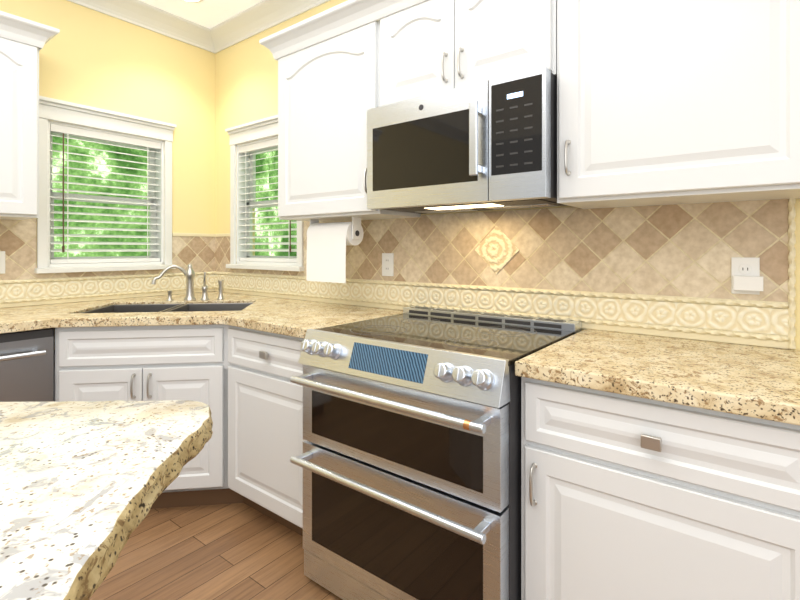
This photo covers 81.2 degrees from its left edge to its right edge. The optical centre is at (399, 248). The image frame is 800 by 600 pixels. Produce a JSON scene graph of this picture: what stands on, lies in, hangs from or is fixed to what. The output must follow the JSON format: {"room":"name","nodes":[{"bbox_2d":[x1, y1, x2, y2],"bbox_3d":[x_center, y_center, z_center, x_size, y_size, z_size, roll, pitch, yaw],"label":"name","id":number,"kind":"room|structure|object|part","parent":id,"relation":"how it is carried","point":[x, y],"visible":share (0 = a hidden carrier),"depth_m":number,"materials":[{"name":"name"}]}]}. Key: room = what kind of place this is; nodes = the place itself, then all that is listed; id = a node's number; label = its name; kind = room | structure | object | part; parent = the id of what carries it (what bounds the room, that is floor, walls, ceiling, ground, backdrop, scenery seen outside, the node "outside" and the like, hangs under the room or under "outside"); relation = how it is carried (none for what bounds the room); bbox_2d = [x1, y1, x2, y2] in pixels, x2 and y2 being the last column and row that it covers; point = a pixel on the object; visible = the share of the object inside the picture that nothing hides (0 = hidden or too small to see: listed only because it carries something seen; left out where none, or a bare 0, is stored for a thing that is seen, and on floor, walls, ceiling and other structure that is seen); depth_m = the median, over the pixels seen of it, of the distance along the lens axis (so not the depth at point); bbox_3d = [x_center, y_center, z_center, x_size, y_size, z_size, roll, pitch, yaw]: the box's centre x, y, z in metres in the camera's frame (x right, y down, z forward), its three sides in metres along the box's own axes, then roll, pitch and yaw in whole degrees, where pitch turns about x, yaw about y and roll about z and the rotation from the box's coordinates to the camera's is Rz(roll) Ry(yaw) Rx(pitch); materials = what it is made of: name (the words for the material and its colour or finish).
{"room":"kitchen","nodes":[
{"label":"kitchen","id":0,"kind":"room"},
{"bbox_2d":[0,0,214,349],"bbox_3d":[-2.869,-0.149,1.486,0.150,2.740,5.150,0,0,38],"label":"wall","id":1,"kind":"structure","parent":0,"point":[91,57],"depth_m":2.97,"materials":[{"name":"yellow paint"}]},
{"bbox_2d":[0,251,4,273],"bbox_3d":[-2.062,0.071,2.386,0.014,0.116,0.072,0,0,38],"label":"light switch","id":2,"kind":"object","parent":1,"relation":"attached to","point":[2,262],"visible":1,"depth_m":2.40,"materials":[{"name":"white plastic"}]},
{"bbox_2d":[0,37,38,219],"bbox_3d":[-2.110,-0.570,2.047,0.362,0.838,0.798,0,0,38],"label":"upper cabinet","id":3,"kind":"object","parent":1,"relation":"attached to","point":[19,130],"visible":0.98,"depth_m":2.22,"materials":[{"name":"white wood"}]},
{"bbox_2d":[0,11,59,50],"bbox_3d":[-2.174,-1.026,1.945,0.387,0.097,1.160,0,0,38],"label":"crown molding","id":4,"kind":"structure","parent":3,"relation":"attached to","point":[25,31],"depth_m":2.20,"materials":[{"name":"white wood"}]},
{"bbox_2d":[34,96,175,273],"bbox_3d":[-1.776,-0.344,2.843,0.168,0.955,0.757,0,0,38],"label":"window","id":5,"kind":"structure","parent":1,"relation":"in","point":[66,113],"depth_m":2.80,"materials":[{"name":"white wood"}]},
{"bbox_2d":[50,124,160,263],"bbox_3d":[-1.773,-0.305,2.841,0.056,0.777,0.601,0,0,38],"label":"window blind","id":6,"kind":"object","parent":5,"relation":"attached to","point":[82,133],"visible":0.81,"depth_m":2.81,"materials":[{"name":"white plastic"}]},
{"bbox_2d":[62,133,64,251],"bbox_3d":[-1.893,-0.314,2.626,0.014,0.670,0.014,0,0,38],"label":"wand","id":7,"kind":"object","parent":6,"relation":"hanging from","point":[63,248],"visible":0.98,"depth_m":2.62,"materials":[{"name":"brown plastic"}]},
{"bbox_2d":[0,274,214,299],"bbox_3d":[-2.031,0.224,2.443,0.012,0.079,2.288,0,0,38],"label":"trim band","id":8,"kind":"object","parent":1,"relation":"attached to","point":[29,290],"visible":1,"depth_m":2.73,"materials":[{"name":"beige tile"}]},
{"bbox_2d":[0,219,214,279],"bbox_3d":[-2.031,0.001,2.446,0.008,0.324,2.292,0,0,38],"label":"backsplash","id":9,"kind":"structure","parent":1,"relation":"attached to","point":[18,242],"depth_m":2.53,"materials":[{"name":"tile"}]},
{"bbox_2d":[67,0,206,50],"bbox_3d":[-2.821,-1.462,1.343,0.100,0.115,4.780,0,0,38],"label":"crown molding","id":10,"kind":"structure","parent":1,"relation":"attached to","point":[139,13],"depth_m":2.97,"materials":[{"name":"white wood"}]},
{"bbox_2d":[140,0,262,27],"bbox_3d":[-0.689,-1.569,-0.190,5.650,0.100,5.150,0,0,38],"label":"ceiling","id":11,"kind":"structure","parent":0,"point":[209,13],"depth_m":2.95,"materials":[{"name":"white paint"}]},
{"bbox_2d":[182,0,203,2],"bbox_3d":[-1.264,-1.514,2.794,0.170,0.009,0.170,0,0,38],"label":"recessed light","id":12,"kind":"object","parent":11,"relation":"in","point":[194,1],"visible":1,"depth_m":2.85,"materials":[{"name":"white"}]},
{"bbox_2d":[89,503,342,599],"bbox_3d":[-0.689,1.246,-0.190,5.650,0.050,5.150,0,0,38],"label":"floor","id":13,"kind":"structure","parent":0,"point":[238,551],"depth_m":1.83,"materials":[{"name":"brown wood"}]},
{"bbox_2d":[0,328,53,401],"bbox_3d":[-1.938,0.785,2.011,0.680,0.872,0.593,0,0,38],"label":"dishwasher","id":14,"kind":"object","parent":13,"relation":"on","point":[26,366],"visible":0.44,"depth_m":1.99,"materials":[{"name":"silver metal"}]},
{"bbox_3d":[-1.691,0.446,1.821,0.058,0.022,0.497,0,0,38],"label":"handle","id":15,"kind":"part","parent":14,"relation":"part of","materials":[{"name":"silver metal"}]},
{"bbox_2d":[0,400,212,599],"bbox_3d":[-0.853,0.762,0.603,1.177,0.918,0.664,0,0,-1],"label":"kitchen island","id":16,"kind":"object","parent":13,"relation":"on","point":[84,485],"visible":1,"depth_m":0.62,"materials":[{"name":"stone"}]},
{"bbox_2d":[54,324,242,508],"bbox_3d":[-1.226,0.784,2.561,1.137,0.873,1.137,0,0,38],"label":"base cabinet","id":17,"kind":"object","parent":13,"relation":"on","point":[156,363],"visible":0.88,"depth_m":2.13,"materials":[{"name":"white wood"}]},
{"bbox_3d":[-1.166,0.621,2.102,0.079,0.115,0.079,0,0,38],"label":"handle","id":18,"kind":"part","parent":17,"relation":"part of","materials":[{"name":"silver metal"}]},
{"bbox_2d":[0,291,319,333],"bbox_3d":[-1.476,0.327,2.211,1.170,0.040,1.997,0,0,38],"label":"countertop","id":19,"kind":"structure","parent":17,"relation":"on","point":[25,318],"depth_m":2.18,"materials":[{"name":"stone"}]},
{"bbox_2d":[81,303,251,312],"bbox_3d":[-1.217,0.420,2.493,0.792,0.202,0.452,0,0,-7],"label":"sink","id":20,"kind":"object","parent":19,"relation":"in","point":[123,308],"visible":0.15,"depth_m":2.68,"materials":[{"name":"silver metal"}]},
{"bbox_2d":[151,264,224,300],"bbox_3d":[-1.248,0.197,2.765,0.227,0.217,0.343,0,0,38],"label":"faucet","id":21,"kind":"object","parent":19,"relation":"on","point":[189,273],"visible":1,"depth_m":2.78,"materials":[{"name":"silver metal"}]},
{"bbox_2d":[228,325,305,535],"bbox_3d":[-0.377,0.784,2.212,0.630,0.873,0.655,0,0,38],"label":"base cabinet","id":22,"kind":"object","parent":13,"relation":"on","point":[265,424],"visible":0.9,"depth_m":1.99,"materials":[{"name":"white wood"}]},
{"bbox_3d":[-0.568,0.446,1.964,0.042,0.030,0.028,0,0,38],"label":"handle","id":23,"kind":"part","parent":22,"relation":"part of","materials":[{"name":"silver metal"}]},
{"bbox_2d":[224,302,402,338],"bbox_3d":[-0.568,0.327,2.359,1.108,0.040,0.655,0,0,38],"label":"countertop","id":24,"kind":"structure","parent":22,"relation":"on","point":[293,319],"depth_m":2.11,"materials":[{"name":"stone"}]},
{"bbox_2d":[290,306,580,599],"bbox_3d":[0.143,0.748,1.714,0.791,0.946,0.766,0,0,38],"label":"range","id":25,"kind":"object","parent":13,"relation":"on","point":[408,460],"visible":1,"depth_m":1.44,"materials":[{"name":"silver metal"}]},
{"bbox_3d":[-0.064,0.538,1.445,0.751,0.434,0.085,0,0,38],"label":"handle","id":26,"kind":"part","parent":25,"relation":"part of","materials":[{"name":"silver metal"}]},
{"bbox_3d":[0.157,0.303,1.732,0.604,0.001,0.483,0,0,38],"label":"burner","id":27,"kind":"part","parent":25,"relation":"part of","materials":[{"name":"grey glass"}]},
{"bbox_2d":[521,377,799,599],"bbox_3d":[0.771,0.784,1.325,0.662,0.873,0.662,0,0,38],"label":"base cabinet","id":28,"kind":"object","parent":13,"relation":"on","point":[625,497],"visible":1,"depth_m":1.09,"materials":[{"name":"white wood"}]},
{"bbox_3d":[0.473,0.562,1.159,0.312,0.262,0.035,0,0,38],"label":"handle","id":29,"kind":"part","parent":28,"relation":"part of","materials":[{"name":"silver metal"}]},
{"bbox_2d":[515,329,799,425],"bbox_3d":[0.774,0.327,1.328,0.664,0.040,0.652,0,0,38],"label":"countertop","id":30,"kind":"structure","parent":28,"relation":"on","point":[753,381],"depth_m":1.19,"materials":[{"name":"stone"}]},
{"bbox_2d":[215,0,799,350],"bbox_3d":[0.835,-0.149,1.791,5.650,2.740,0.150,0,0,38],"label":"wall","id":31,"kind":"structure","parent":0,"point":[246,80],"depth_m":3.14,"materials":[{"name":"yellow paint"}]},
{"bbox_2d":[225,115,303,270],"bbox_3d":[-0.843,-0.344,3.033,0.770,0.955,0.168,0,0,38],"label":"window","id":32,"kind":"structure","parent":31,"relation":"in","point":[258,130],"depth_m":3.19,"materials":[{"name":"white wood"}]},
{"bbox_2d":[238,138,296,261],"bbox_3d":[-0.846,-0.305,3.030,0.614,0.777,0.056,0,0,38],"label":"window blind","id":33,"kind":"object","parent":32,"relation":"attached to","point":[261,146],"visible":0.67,"depth_m":3.05,"materials":[{"name":"white plastic"}]},
{"bbox_2d":[289,220,290,251],"bbox_3d":[-0.670,-0.314,2.849,0.014,0.670,0.014,0,0,38],"label":"wand","id":34,"kind":"object","parent":33,"relation":"hanging from","point":[290,238],"visible":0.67,"depth_m":2.85,"materials":[{"name":"brown"}]},
{"bbox_2d":[207,0,329,53],"bbox_3d":[0.779,-1.462,1.677,5.400,0.115,0.100,0,0,38],"label":"crown molding","id":35,"kind":"structure","parent":31,"relation":"attached to","point":[259,17],"depth_m":2.99,"materials":[{"name":"white wood"}]},
{"bbox_2d":[278,20,420,221],"bbox_3d":[-0.280,-0.570,2.322,0.682,0.838,0.362,0,0,38],"label":"upper cabinet","id":36,"kind":"object","parent":31,"relation":"attached to","point":[328,93],"visible":0.73,"depth_m":2.19,"materials":[{"name":"white wood"}]},
{"bbox_2d":[306,217,362,282],"bbox_3d":[-0.326,0.006,2.315,0.307,0.312,0.122,0,0,38],"label":"paper towel","id":37,"kind":"object","parent":36,"relation":"attached to","point":[328,243],"visible":1,"depth_m":2.25,"materials":[{"name":"white paper"}]},
{"bbox_3d":[-0.144,-0.293,2.012,0.016,0.115,0.036,0,0,38],"label":"handle","id":38,"kind":"part","parent":36,"relation":"part of","materials":[{"name":"silver metal"}]},
{"bbox_2d":[382,253,393,275],"bbox_3d":[-0.062,0.081,2.371,0.072,0.116,0.009,0,0,38],"label":"electrical outlet","id":39,"kind":"object","parent":31,"relation":"attached to","point":[387,264],"visible":1,"depth_m":2.37,"materials":[{"name":"white plastic"}]},
{"bbox_2d":[0,199,795,348],"bbox_3d":[-0.767,0.075,1.478,3.192,0.453,2.300,0,0,38],"label":"trim","id":40,"kind":"structure","parent":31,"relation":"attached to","point":[790,338],"depth_m":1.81,"materials":[{"name":"beige ceramic"}]},
{"bbox_2d":[380,0,556,105],"bbox_3d":[0.294,-0.785,1.881,0.758,0.409,0.362,0,0,38],"label":"upper cabinet","id":41,"kind":"object","parent":31,"relation":"attached to","point":[428,47],"visible":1,"depth_m":1.75,"materials":[{"name":"white wood"}]},
{"bbox_2d":[259,0,427,60],"bbox_3d":[0.375,-1.026,1.803,2.475,0.097,0.387,0,0,38],"label":"crown molding","id":42,"kind":"structure","parent":41,"relation":"attached to","point":[341,18],"depth_m":2.13,"materials":[{"name":"white wood"}]},
{"bbox_3d":[0.194,-0.692,1.752,0.086,0.115,0.036,0,0,38],"label":"handle","id":43,"kind":"part","parent":41,"relation":"part of","materials":[{"name":"silver metal"}]},
{"bbox_2d":[367,67,567,213],"bbox_3d":[0.269,-0.370,1.848,0.756,0.416,0.443,0,0,38],"label":"microwave","id":44,"kind":"object","parent":41,"relation":"attached to","point":[488,145],"visible":1,"depth_m":1.66,"materials":[{"name":"silver metal"}]},
{"bbox_3d":[0.261,-0.376,1.603,0.030,0.254,0.046,0,0,38],"label":"handle","id":45,"kind":"part","parent":44,"relation":"part of","materials":[{"name":"silver metal"}]},
{"bbox_2d":[475,226,518,273],"bbox_3d":[0.415,0.006,2.007,0.208,0.208,0.005,0,0,38],"label":"medallion","id":46,"kind":"object","parent":31,"relation":"attached to","point":[496,249],"visible":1,"depth_m":2.00,"materials":[{"name":"beige tile"}]},
{"bbox_2d":[215,199,788,301],"bbox_3d":[-0.073,0.001,2.390,3.180,0.324,0.008,0,0,38],"label":"backsplash","id":47,"kind":"structure","parent":31,"relation":"attached to","point":[686,250],"depth_m":1.77,"materials":[{"name":"tile"}]},
{"bbox_2d":[215,274,789,335],"bbox_3d":[-0.074,0.224,2.389,3.180,0.079,0.012,0,0,38],"label":"trim band","id":48,"kind":"object","parent":31,"relation":"attached to","point":[751,319],"visible":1,"depth_m":1.84,"materials":[{"name":"beige tile"}]},
{"bbox_2d":[557,0,799,208],"bbox_3d":[0.861,-0.570,1.445,0.665,0.838,0.362,0,0,38],"label":"upper cabinet","id":49,"kind":"object","parent":31,"relation":"attached to","point":[667,102],"visible":1,"depth_m":1.33,"materials":[{"name":"white wood"}]},
{"bbox_3d":[0.533,-0.293,1.491,0.016,0.115,0.036,0,0,38],"label":"handle","id":50,"kind":"part","parent":49,"relation":"part of","materials":[{"name":"silver metal"}]},
{"bbox_2d":[731,257,762,294],"bbox_3d":[1.090,0.086,1.467,0.081,0.116,0.036,0,0,38],"label":"electrical outlet","id":51,"kind":"object","parent":31,"relation":"attached to","point":[746,278],"visible":1,"depth_m":1.47,"materials":[{"name":"white plastic"}]},
{"label":"outside","id":52,"kind":"structure","parent":0,"visible":0},
{"bbox_2d":[53,136,268,256],"bbox_3d":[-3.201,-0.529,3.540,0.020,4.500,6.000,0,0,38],"label":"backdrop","id":53,"kind":"structure","parent":52,"point":[259,168],"depth_m":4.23,"materials":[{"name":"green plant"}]},
{"bbox_2d":[269,150,296,255],"bbox_3d":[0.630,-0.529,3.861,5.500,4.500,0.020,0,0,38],"label":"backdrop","id":54,"kind":"structure","parent":52,"point":[274,166],"depth_m":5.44,"materials":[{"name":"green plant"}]}
]}

